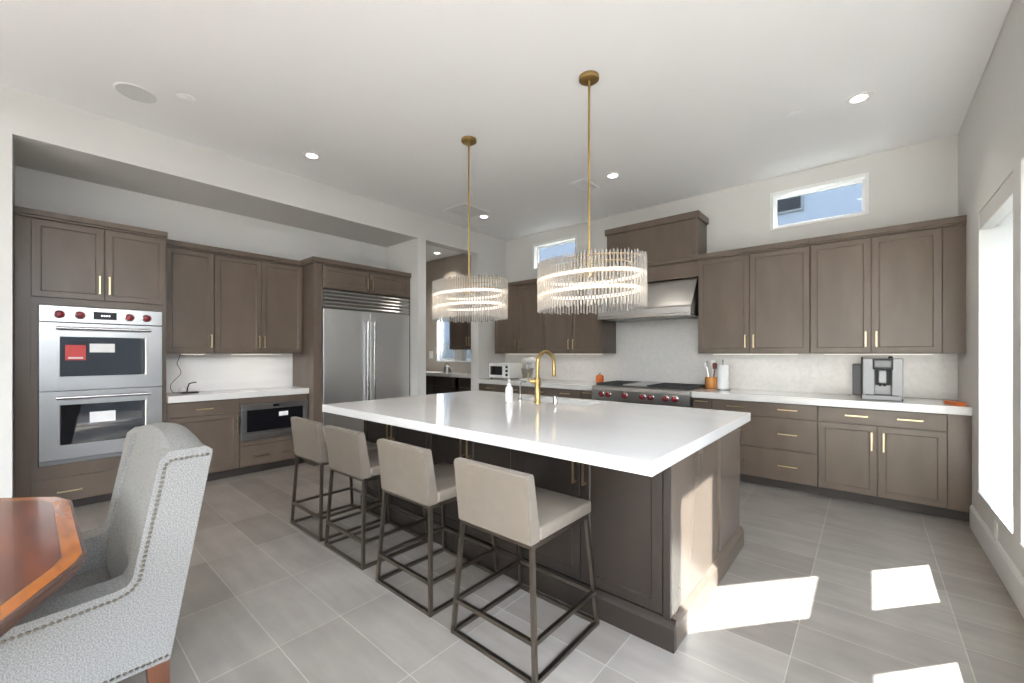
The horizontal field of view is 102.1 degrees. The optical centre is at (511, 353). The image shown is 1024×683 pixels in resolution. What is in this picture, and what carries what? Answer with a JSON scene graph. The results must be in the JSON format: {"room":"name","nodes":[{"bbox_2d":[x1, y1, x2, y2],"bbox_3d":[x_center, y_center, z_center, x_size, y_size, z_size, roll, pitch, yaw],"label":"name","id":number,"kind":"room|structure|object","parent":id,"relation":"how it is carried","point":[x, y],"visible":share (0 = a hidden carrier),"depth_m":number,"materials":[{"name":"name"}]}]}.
{"room":"kitchen","nodes":[
{"label":"kitchen","id":0,"kind":"room"},
{"bbox_2d":[0,84,505,497],"bbox_3d":[-3.947,-0.323,3.094,0.180,3.386,11.550,0,0,41],"label":"wall","id":1,"kind":"structure","parent":0,"point":[26,118],"depth_m":3.98,"materials":[{"name":"white paint"}]},
{"bbox_2d":[13,142,409,497],"bbox_3d":[-3.008,-0.208,4.924,0.780,3.156,4.027,0,0,41],"label":"wall niche","id":2,"kind":"object","parent":1,"relation":"in","point":[45,180],"visible":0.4,"depth_m":4.46,"materials":[{"name":"white paint"}]},
{"bbox_2d":[166,239,214,353],"bbox_3d":[-3.493,-0.580,4.446,0.358,1.160,0.424,0,0,41],"label":"upper cabinet","id":3,"kind":"object","parent":2,"relation":"attached to","point":[189,266],"visible":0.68,"depth_m":4.34,"materials":[{"name":"beige wood"}]},
{"bbox_2d":[166,354,292,392],"bbox_3d":[-3.323,0.213,4.916,0.011,0.422,1.358,0,0,41],"label":"backsplash","id":4,"kind":"structure","parent":2,"relation":"attached to","point":[210,371],"depth_m":4.88,"materials":[{"name":"tile"}]},
{"bbox_2d":[214,247,302,353],"bbox_3d":[-3.051,-0.580,4.961,0.358,1.160,0.930,0,0,41],"label":"upper cabinet","id":5,"kind":"object","parent":2,"relation":"attached to","point":[258,297],"visible":0.93,"depth_m":4.82,"materials":[{"name":"beige wood"}]},
{"bbox_2d":[426,253,470,371],"bbox_3d":[-2.544,-0.323,8.012,4.100,3.386,2.840,0,0,41],"label":"wall","id":6,"kind":"structure","parent":0,"point":[452,266],"depth_m":8.87,"materials":[{"name":"beige paint"}]},
{"bbox_2d":[429,351,432,358],"bbox_3d":[-1.762,0.030,9.006,0.130,0.160,0.012,0,0,41],"label":"light switch","id":7,"kind":"object","parent":6,"relation":"attached to","point":[430,352],"visible":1,"depth_m":9.00,"materials":[{"name":"white paint"}]},
{"bbox_2d":[436,318,470,361],"bbox_3d":[-1.099,-0.380,8.520,1.270,1.100,0.137,0,0,41],"label":"window","id":8,"kind":"structure","parent":6,"relation":"in","point":[439,325],"depth_m":8.88,"materials":[{"name":"white paint"}]},
{"bbox_2d":[450,292,470,349],"bbox_3d":[-0.707,-0.627,7.853,1.094,1.105,0.381,0,0,41],"label":"upper cabinet","id":9,"kind":"object","parent":6,"relation":"attached to","point":[460,333],"visible":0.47,"depth_m":7.91,"materials":[{"name":"brown wood"}]},
{"bbox_2d":[454,350,465,360],"bbox_3d":[-1.003,0.035,8.026,0.220,0.219,0.130,0,0,41],"label":"dispenser","id":10,"kind":"object","parent":9,"relation":"attached to","point":[459,355],"visible":0.87,"depth_m":7.96,"materials":[{"name":"white paint"}]},
{"bbox_2d":[0,0,1012,261],"bbox_3d":[-3.053,-2.091,2.754,10.180,0.150,12.200,0,0,41],"label":"ceiling","id":11,"kind":"structure","parent":0,"point":[690,98],"depth_m":3.10,"materials":[{"name":"white paint"}]},
{"bbox_2d":[113,82,159,104],"bbox_3d":[-2.910,-2.013,3.211,0.270,0.007,0.270,0,0,41],"label":"ceiling speaker","id":12,"kind":"object","parent":11,"relation":"attached to","point":[136,93],"visible":1,"depth_m":3.20,"materials":[{"name":"white paint"}]},
{"bbox_2d":[176,93,195,102],"bbox_3d":[-2.566,-2.010,3.259,0.120,0.012,0.120,0,0,41],"label":"sprinkler cover","id":13,"kind":"object","parent":11,"relation":"attached to","point":[185,97],"visible":1,"depth_m":3.24,"materials":[{"name":"white paint"}]},
{"bbox_2d":[303,151,320,159],"bbox_3d":[-2.036,-2.012,4.214,0.168,0.008,0.168,0,0,41],"label":"recessed light","id":14,"kind":"object","parent":11,"relation":"in","point":[310,155],"visible":1,"depth_m":4.21,"materials":[{"name":"white paint"}]},
{"bbox_2d":[442,202,489,218],"bbox_3d":[-0.650,-2.012,5.858,0.460,0.008,0.500,0,0,41],"label":"ceiling vent","id":15,"kind":"object","parent":11,"relation":"in","point":[477,212],"visible":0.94,"depth_m":5.86,"materials":[{"name":"white metal"}]},
{"bbox_2d":[432,136,507,322],"bbox_3d":[-0.406,-1.165,3.901,0.856,1.702,0.581,0,0,41],"label":"chandelier","id":16,"kind":"object","parent":11,"relation":"hanging from","point":[491,301],"visible":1,"depth_m":3.67,"materials":[{"name":"clear glass"}]},
{"bbox_2d":[478,215,489,218],"bbox_3d":[-0.412,-2.012,6.089,0.168,0.008,0.168,0,0,41],"label":"recessed light","id":17,"kind":"object","parent":11,"relation":"in","point":[480,216],"visible":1,"depth_m":6.08,"materials":[{"name":"white"}]},
{"bbox_2d":[569,178,599,191],"bbox_3d":[0.872,-2.012,4.959,0.220,0.008,0.340,0,0,41],"label":"ceiling vent","id":18,"kind":"object","parent":11,"relation":"in","point":[595,186],"visible":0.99,"depth_m":4.95,"materials":[{"name":"white metal"}]},
{"bbox_2d":[537,70,646,314],"bbox_3d":[0.562,-1.165,3.018,0.856,1.702,0.581,0,0,41],"label":"chandelier","id":19,"kind":"object","parent":11,"relation":"hanging from","point":[633,275],"visible":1,"depth_m":2.81,"materials":[{"name":"clear glass"}]},
{"bbox_2d":[605,172,620,178],"bbox_3d":[1.143,-2.012,4.687,0.168,0.008,0.168,0,0,41],"label":"recessed light","id":20,"kind":"object","parent":11,"relation":"in","point":[613,175],"visible":1,"depth_m":4.68,"materials":[{"name":"white plastic"}]},
{"bbox_2d":[788,110,803,117],"bbox_3d":[2.388,-2.010,3.486,0.110,0.011,0.110,0,0,41],"label":"sprinkler cover","id":21,"kind":"object","parent":11,"relation":"attached to","point":[795,114],"visible":1,"depth_m":3.47,"materials":[{"name":"white paint"}]},
{"bbox_2d":[845,91,872,104],"bbox_3d":[2.736,-2.012,3.265,0.168,0.008,0.168,0,0,41],"label":"recessed light","id":22,"kind":"object","parent":11,"relation":"in","point":[858,98],"visible":1,"depth_m":3.26,"materials":[{"name":"white"}]},
{"bbox_2d":[74,463,1023,682],"bbox_3d":[-3.185,1.430,2.868,9.830,0.120,12.200,0,0,41],"label":"floor","id":23,"kind":"structure","parent":0,"point":[819,588],"depth_m":2.23,"materials":[{"name":"grey tile"}]},
{"bbox_2d":[0,497,86,637],"bbox_3d":[-2.222,0.989,0.728,1.492,0.762,2.020,0,0,41],"label":"dining table","id":24,"kind":"object","parent":23,"relation":"on","point":[42,546],"visible":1,"depth_m":1.27,"materials":[{"name":"brown wood"}]},
{"bbox_2d":[14,206,167,506],"bbox_3d":[-3.890,0.087,3.869,0.508,2.565,0.968,0,0,41],"label":"tall cabinet","id":25,"kind":"object","parent":23,"relation":"on","point":[60,259],"visible":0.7,"depth_m":3.59,"materials":[{"name":"beige wood"}]},
{"bbox_2d":[38,305,161,466],"bbox_3d":[-3.827,0.270,3.874,0.493,1.360,0.796,0,0,41],"label":"double wall oven","id":26,"kind":"object","parent":25,"relation":"in","point":[100,369],"visible":0.99,"depth_m":3.70,"materials":[{"name":"silver metal"}]},
{"bbox_2d":[0,422,212,682],"bbox_3d":[-1.746,0.847,1.651,0.808,1.047,0.730,0,0,41],"label":"dining chair","id":27,"kind":"object","parent":23,"relation":"on","point":[115,620],"visible":0.87,"depth_m":1.53,"materials":[{"name":"fabric"}]},
{"bbox_2d":[45,567,111,600],"bbox_3d":[-1.814,1.032,1.571,0.560,0.105,0.480,0,0,41],"label":"seat cushion","id":28,"kind":"object","parent":27,"relation":"on","point":[85,577],"depth_m":1.80,"materials":[{"name":"fabric"}]},
{"bbox_2d":[166,398,238,481],"bbox_3d":[-3.373,0.932,4.472,0.508,0.876,0.620,0,0,41],"label":"base cabinet","id":29,"kind":"object","parent":23,"relation":"on","point":[215,423],"visible":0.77,"depth_m":4.41,"materials":[{"name":"beige wood"}]},
{"bbox_2d":[166,386,308,402],"bbox_3d":[-3.130,0.459,4.750,0.498,0.067,1.358,0,0,41],"label":"countertop","id":30,"kind":"structure","parent":29,"relation":"on","point":[177,397],"depth_m":4.56,"materials":[{"name":"white stone"}]},
{"bbox_2d":[178,387,185,391],"bbox_3d":[-3.566,0.395,4.473,0.068,0.060,0.068,0,0,41],"label":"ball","id":31,"kind":"object","parent":30,"relation":"on","point":[182,389],"visible":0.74,"depth_m":4.45,"materials":[{"name":"white paint"}]},
{"bbox_2d":[180,382,198,393],"bbox_3d":[-3.461,0.366,4.442,0.100,0.117,0.150,0,0,41],"label":"charging stand","id":32,"kind":"object","parent":30,"relation":"on","point":[186,392],"visible":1,"depth_m":4.44,"materials":[{"name":"black plastic"}]},
{"bbox_2d":[236,394,307,475],"bbox_3d":[-2.930,0.932,4.987,0.508,0.876,0.738,0,0,41],"label":"base cabinet","id":33,"kind":"object","parent":23,"relation":"on","point":[264,454],"depth_m":4.78,"materials":[{"name":"beige wood"}]},
{"bbox_2d":[290,417,381,541],"bbox_3d":[-1.423,0.940,3.370,0.523,0.863,0.548,0,0,41],"label":"counter stool","id":34,"kind":"object","parent":23,"relation":"on","point":[309,442],"visible":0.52,"depth_m":3.19,"materials":[{"name":"beige leather"}]},
{"bbox_2d":[293,256,410,465],"bbox_3d":[-2.182,0.098,5.743,0.658,2.545,1.419,0,0,41],"label":"tall cabinet","id":35,"kind":"object","parent":23,"relation":"on","point":[318,273],"visible":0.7,"depth_m":5.18,"materials":[{"name":"beige wood"}]},
{"bbox_2d":[322,289,408,440],"bbox_3d":[-2.123,0.275,5.762,0.663,2.150,1.272,0,0,41],"label":"refrigerator","id":36,"kind":"object","parent":23,"relation":"on","point":[365,337],"visible":0.63,"depth_m":5.49,"materials":[{"name":"silver metal"}]},
{"bbox_2d":[324,425,427,569],"bbox_3d":[-0.972,0.940,2.981,0.523,0.863,0.548,0,0,41],"label":"counter stool","id":37,"kind":"object","parent":23,"relation":"on","point":[348,455],"visible":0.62,"depth_m":2.80,"materials":[{"name":"beige leather"}]},
{"bbox_2d":[375,438,498,617],"bbox_3d":[-0.452,0.940,2.513,0.523,0.863,0.548,0,0,41],"label":"counter stool","id":38,"kind":"object","parent":23,"relation":"on","point":[408,472],"visible":0.79,"depth_m":2.33,"materials":[{"name":"beige leather"}]},
{"bbox_2d":[426,376,470,394],"bbox_3d":[-1.626,0.902,8.471,3.294,0.935,0.638,0,0,41],"label":"base cabinet","id":39,"kind":"object","parent":23,"relation":"on","point":[434,384],"visible":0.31,"depth_m":7.71,"materials":[{"name":"brown wood"}]},
{"bbox_2d":[426,370,470,377],"bbox_3d":[-1.628,0.402,8.469,3.294,0.063,0.647,0,0,41],"label":"countertop","id":40,"kind":"structure","parent":39,"relation":"on","point":[428,372],"depth_m":7.73,"materials":[{"name":"white stone"}]},
{"bbox_2d":[443,363,450,372],"bbox_3d":[-1.268,0.272,8.076,0.168,0.197,0.160,0,0,41],"label":"kettle","id":41,"kind":"object","parent":40,"relation":"on","point":[447,369],"visible":1,"depth_m":8.02,"materials":[{"name":"silver metal"}]},
{"bbox_2d":[479,383,526,393],"bbox_3d":[0.038,0.932,6.811,1.016,0.876,0.708,0,0,41],"label":"base cabinet","id":42,"kind":"object","parent":23,"relation":"on","point":[482,387],"visible":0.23,"depth_m":6.59,"materials":[{"name":"beige wood"}]},
{"bbox_2d":[477,378,596,390],"bbox_3d":[0.477,0.459,6.430,2.179,0.067,0.697,0,0,41],"label":"countertop","id":43,"kind":"structure","parent":42,"relation":"on","point":[546,383],"depth_m":6.13,"materials":[{"name":"white stone"}]},
{"bbox_2d":[489,363,521,378],"bbox_3d":[-0.111,0.294,6.977,0.460,0.262,0.360,0,0,41],"label":"toaster oven","id":44,"kind":"object","parent":43,"relation":"on","point":[496,370],"visible":0.95,"depth_m":6.82,"materials":[{"name":"white paint"}]},
{"bbox_2d":[519,357,535,380],"bbox_3d":[0.270,0.238,6.653,0.210,0.374,0.295,0,0,41],"label":"stand mixer","id":45,"kind":"object","parent":43,"relation":"on","point":[530,361],"visible":0.87,"depth_m":6.58,"materials":[{"name":"white paint"}]},
{"bbox_2d":[521,368,533,377],"bbox_3d":[0.245,0.311,6.624,0.210,0.155,0.210,0,0,41],"label":"bowl","id":46,"kind":"object","parent":45,"relation":"on","point":[530,371],"depth_m":6.56,"materials":[{"name":"clear glass"}]},
{"bbox_2d":[596,373,603,382],"bbox_3d":[1.253,0.348,5.910,0.111,0.153,0.111,0,0,41],"label":"jar","id":47,"kind":"object","parent":43,"relation":"on","point":[599,378],"visible":0.8,"depth_m":5.87,"materials":[{"name":"orange ceramic"}]},
{"bbox_2d":[451,457,599,682],"bbox_3d":[0.068,0.940,2.059,0.523,0.863,0.548,0,0,41],"label":"counter stool","id":48,"kind":"object","parent":23,"relation":"on","point":[506,504],"visible":1,"depth_m":1.90,"materials":[{"name":"brown metal"}]},
{"bbox_2d":[361,420,743,653],"bbox_3d":[0.150,0.925,3.309,2.745,0.890,1.434,0,0,41],"label":"kitchen island","id":49,"kind":"object","parent":23,"relation":"on","point":[663,543],"visible":0.52,"depth_m":2.20,"materials":[{"name":"brown wood"}]},
{"bbox_2d":[322,390,750,476],"bbox_3d":[0.066,0.416,3.173,2.775,0.124,1.770,0,0,41],"label":"island countertop","id":50,"kind":"structure","parent":49,"relation":"on","point":[642,439],"depth_m":2.52,"materials":[{"name":"white stone"}]},
{"bbox_2d":[505,379,512,401],"bbox_3d":[-0.025,0.321,3.594,0.068,0.198,0.068,0,0,41],"label":"soap bottle","id":51,"kind":"object","parent":50,"relation":"on","point":[509,389],"visible":1,"depth_m":3.57,"materials":[{"name":"white paint"}]},
{"bbox_2d":[518,381,525,400],"bbox_3d":[0.093,0.334,3.730,0.040,0.171,0.100,0,0,41],"label":"soap dispenser","id":52,"kind":"object","parent":50,"relation":"on","point":[520,394],"visible":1,"depth_m":3.70,"materials":[{"name":"silver metal"}]},
{"bbox_2d":[527,350,555,403],"bbox_3d":[0.274,0.195,3.558,0.301,0.450,0.081,0,0,-35],"label":"faucet","id":53,"kind":"object","parent":50,"relation":"on","point":[537,380],"visible":1,"depth_m":3.49,"materials":[{"name":"gold metal"}]},
{"bbox_2d":[527,386,580,398],"bbox_3d":[0.781,0.932,6.174,0.939,0.876,0.708,0,0,41],"label":"base cabinet","id":54,"kind":"object","parent":23,"relation":"on","point":[568,393],"visible":0.15,"depth_m":5.88,"materials":[{"name":"beige wood"}]},
{"bbox_2d":[581,390,595,399],"bbox_3d":[1.221,0.932,5.796,0.220,0.876,0.708,0,0,41],"label":"base cabinet","id":55,"kind":"object","parent":23,"relation":"on","point":[585,394],"visible":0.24,"depth_m":5.56,"materials":[{"name":"beige wood"}]},
{"bbox_2d":[596,399,692,407],"bbox_3d":[1.775,0.988,5.320,1.238,0.765,0.708,0,0,41],"label":"base cabinet","id":56,"kind":"object","parent":23,"relation":"on","point":[596,399],"visible":0.14,"depth_m":5.01,"materials":[{"name":"beige wood"}]},
{"bbox_2d":[693,397,711,408],"bbox_3d":[2.321,0.932,4.851,0.199,0.876,0.708,0,0,41],"label":"base cabinet","id":57,"kind":"object","parent":23,"relation":"on","point":[701,403],"visible":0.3,"depth_m":4.60,"materials":[{"name":"beige wood"}]},
{"bbox_2d":[712,399,818,494],"bbox_3d":[2.753,0.932,4.479,0.940,0.876,0.708,0,0,41],"label":"base cabinet","id":58,"kind":"object","parent":23,"relation":"on","point":[779,443],"visible":0.62,"depth_m":4.14,"materials":[{"name":"beige wood"}]},
{"bbox_2d":[818,406,971,521],"bbox_3d":[3.485,0.932,3.851,0.986,0.876,0.708,0,0,41],"label":"base cabinet","id":59,"kind":"object","parent":23,"relation":"on","point":[919,462],"visible":0.81,"depth_m":3.58,"materials":[{"name":"beige wood"}]},
{"bbox_2d":[691,388,972,415],"bbox_3d":[3.049,0.459,4.221,2.130,0.067,0.697,0,0,41],"label":"countertop","id":60,"kind":"structure","parent":59,"relation":"on","point":[924,405],"depth_m":3.91,"materials":[{"name":"white stone"}]},
{"bbox_2d":[592,380,704,406],"bbox_3d":[1.737,0.491,5.276,1.230,0.214,0.792,0,0,41],"label":"gas cooktop","id":61,"kind":"object","parent":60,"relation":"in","point":[660,393],"visible":0.98,"depth_m":5.01,"materials":[{"name":"silver metal"}]},
{"bbox_2d":[596,384,704,389],"bbox_3d":[1.754,0.412,5.296,1.190,0.008,0.600,0,0,41],"label":"grate","id":62,"kind":"object","parent":61,"relation":"on","point":[657,386],"depth_m":5.01,"materials":[{"name":"grey metal"}]},
{"bbox_2d":[705,377,716,388],"bbox_3d":[2.413,0.355,5.019,0.132,0.140,0.132,0,0,41],"label":"utensil crock","id":63,"kind":"object","parent":60,"relation":"on","point":[710,382],"visible":0.98,"depth_m":4.96,"materials":[{"name":"orange wood"}]},
{"bbox_2d":[712,363,716,376],"bbox_3d":[2.432,0.257,4.980,0.022,0.294,0.067,0,0,-33],"label":"spoon","id":64,"kind":"object","parent":63,"relation":"in","point":[714,365],"visible":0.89,"depth_m":4.97,"materials":[{"name":"red plastic"}]},
{"bbox_2d":[852,356,902,400],"bbox_3d":[3.438,0.225,3.902,0.350,0.400,0.400,0,0,41],"label":"coffee machine","id":65,"kind":"object","parent":60,"relation":"on","point":[874,378],"visible":1,"depth_m":3.78,"materials":[{"name":"silver metal"}]},
{"bbox_2d":[862,394,901,400],"bbox_3d":[3.369,0.401,3.777,0.270,0.041,0.120,0,0,41],"label":"drip tray","id":66,"kind":"object","parent":65,"relation":"on","point":[887,397],"depth_m":3.73,"materials":[{"name":"silver plastic"}]},
{"bbox_2d":[944,400,966,405],"bbox_3d":[3.716,0.414,3.463,0.093,0.022,0.248,0,0,25],"label":"dish","id":67,"kind":"object","parent":60,"relation":"on","point":[952,402],"visible":1,"depth_m":3.43,"materials":[{"name":"orange ceramic"}]},
{"bbox_3d":[2.465,0.246,4.843,0.164,0.358,0.164,0,0,41],"label":"paper towel holder","id":68,"kind":"object","parent":60,"relation":"on","visible":0},
{"bbox_2d":[717,365,728,388],"bbox_3d":[2.466,0.274,4.843,0.120,0.280,0.120,0,0,41],"label":"paper towel roll","id":69,"kind":"object","parent":68,"relation":"on","point":[722,370],"visible":0.99,"depth_m":4.79,"materials":[{"name":"white paper"}]},
{"bbox_2d":[506,134,957,399],"bbox_3d":[1.986,-0.323,5.742,5.730,3.386,0.200,0,0,41],"label":"wall","id":70,"kind":"structure","parent":0,"point":[918,182],"depth_m":4.56,"materials":[{"name":"white paint"}]},
{"bbox_2d":[495,278,543,353],"bbox_3d":[0.213,-0.580,6.818,1.038,1.160,0.446,0,0,41],"label":"upper cabinet","id":71,"kind":"object","parent":70,"relation":"attached to","point":[522,332],"visible":0.69,"depth_m":6.63,"materials":[{"name":"beige wood"}]},
{"bbox_2d":[533,235,576,269],"bbox_3d":[0.721,-1.627,6.771,0.870,0.425,0.137,0,0,41],"label":"window","id":72,"kind":"structure","parent":70,"relation":"in","point":[536,247],"depth_m":6.85,"materials":[{"name":"white paint"}]},
{"bbox_2d":[544,271,615,353],"bbox_3d":[0.986,-0.580,6.155,0.995,1.160,0.446,0,0,41],"label":"upper cabinet","id":73,"kind":"object","parent":70,"relation":"attached to","point":[564,333],"visible":0.52,"depth_m":5.95,"materials":[{"name":"beige wood"}]},
{"bbox_2d":[597,277,697,322],"bbox_3d":[1.788,-0.674,5.346,1.185,0.472,0.631,0,0,41],"label":"range hood","id":74,"kind":"object","parent":70,"relation":"attached to","point":[677,299],"visible":0.81,"depth_m":5.04,"materials":[{"name":"silver metal"}]},
{"bbox_2d":[605,210,708,283],"bbox_3d":[1.867,-1.306,5.439,1.229,0.781,0.410,0,0,41],"label":"hood cover","id":75,"kind":"object","parent":70,"relation":"attached to","point":[672,245],"visible":0.62,"depth_m":5.16,"materials":[{"name":"beige wood"}]},
{"bbox_2d":[505,318,957,399],"bbox_3d":[1.984,-0.203,5.603,5.547,1.254,0.011,0,0,41],"label":"backsplash","id":76,"kind":"structure","parent":70,"relation":"attached to","point":[661,350],"depth_m":5.22,"materials":[{"name":"white tile"}]},
{"bbox_2d":[697,238,810,354],"bbox_3d":[2.719,-0.574,4.666,1.073,1.172,0.446,0,0,41],"label":"upper cabinet","id":77,"kind":"object","parent":70,"relation":"attached to","point":[754,299],"depth_m":4.48,"materials":[{"name":"beige wood"}]},
{"bbox_2d":[770,172,868,229],"bbox_3d":[3.335,-1.627,4.526,0.867,0.425,0.137,0,0,41],"label":"window","id":78,"kind":"structure","parent":70,"relation":"in","point":[863,178],"depth_m":4.48,"materials":[{"name":"white paint"}]},
{"bbox_2d":[810,215,966,354],"bbox_3d":[3.532,-0.574,3.967,1.067,1.172,0.446,0,0,41],"label":"upper cabinet","id":79,"kind":"object","parent":70,"relation":"attached to","point":[896,289],"depth_m":3.78,"materials":[{"name":"beige wood"}]},
{"bbox_2d":[958,0,1023,576],"bbox_3d":[0.529,-0.323,-0.619,0.350,3.386,11.750,0,0,41],"label":"wall","id":80,"kind":"structure","parent":0,"point":[991,132],"depth_m":3.01,"materials":[{"name":"white paint"}]},
{"bbox_2d":[978,491,1012,533],"bbox_3d":[3.299,-0.007,2.624,0.334,2.085,0.960,0,0,41],"label":"window sill","id":81,"kind":"structure","parent":80,"relation":"in","point":[1002,505],"depth_m":2.80,"materials":[{"name":"white paint"}]},
{"bbox_2d":[994,520,997,539],"bbox_3d":[3.115,1.135,2.666,0.008,0.110,0.075,0,0,41],"label":"wall outlet","id":82,"kind":"object","parent":80,"relation":"attached to","point":[995,522],"visible":1,"depth_m":2.65,"materials":[{"name":"white paint"}]},
{"bbox_2d":[980,172,1012,229],"bbox_3d":[3.233,-0.985,2.680,0.145,0.126,0.952,0,0,41],"label":"roller shade","id":83,"kind":"object","parent":80,"relation":"attached to","point":[999,210],"visible":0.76,"depth_m":2.73,"materials":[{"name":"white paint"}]},
{"bbox_2d":[970,505,1023,617],"bbox_3d":[2.554,1.281,2.021,0.018,0.178,3.295,0,0,41],"label":"baseboard","id":84,"kind":"structure","parent":80,"relation":"attached to","point":[1010,576],"depth_m":2.53,"materials":[{"name":"white paint"}]},
{"label":"outside","id":85,"kind":"structure","parent":0,"visible":0},
{"bbox_3d":[0.000,1.635,0.000,80.000,0.270,80.000,0,0,41],"label":"ground","id":86,"kind":"structure","parent":85,"visible":0},
{"bbox_2d":[443,341,470,358],"bbox_3d":[1.155,0.560,10.477,20.100,1.880,0.200,0,0,41],"label":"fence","id":87,"kind":"object","parent":86,"relation":"on","point":[447,353],"visible":0.02,"depth_m":13.06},
{"bbox_2d":[443,183,861,341],"bbox_3d":[3.624,-1.565,12.660,21.000,6.130,2.070,0,0,41],"label":"neighbouring house","id":88,"kind":"structure","parent":86,"relation":"on","point":[848,199],"depth_m":8.95,"materials":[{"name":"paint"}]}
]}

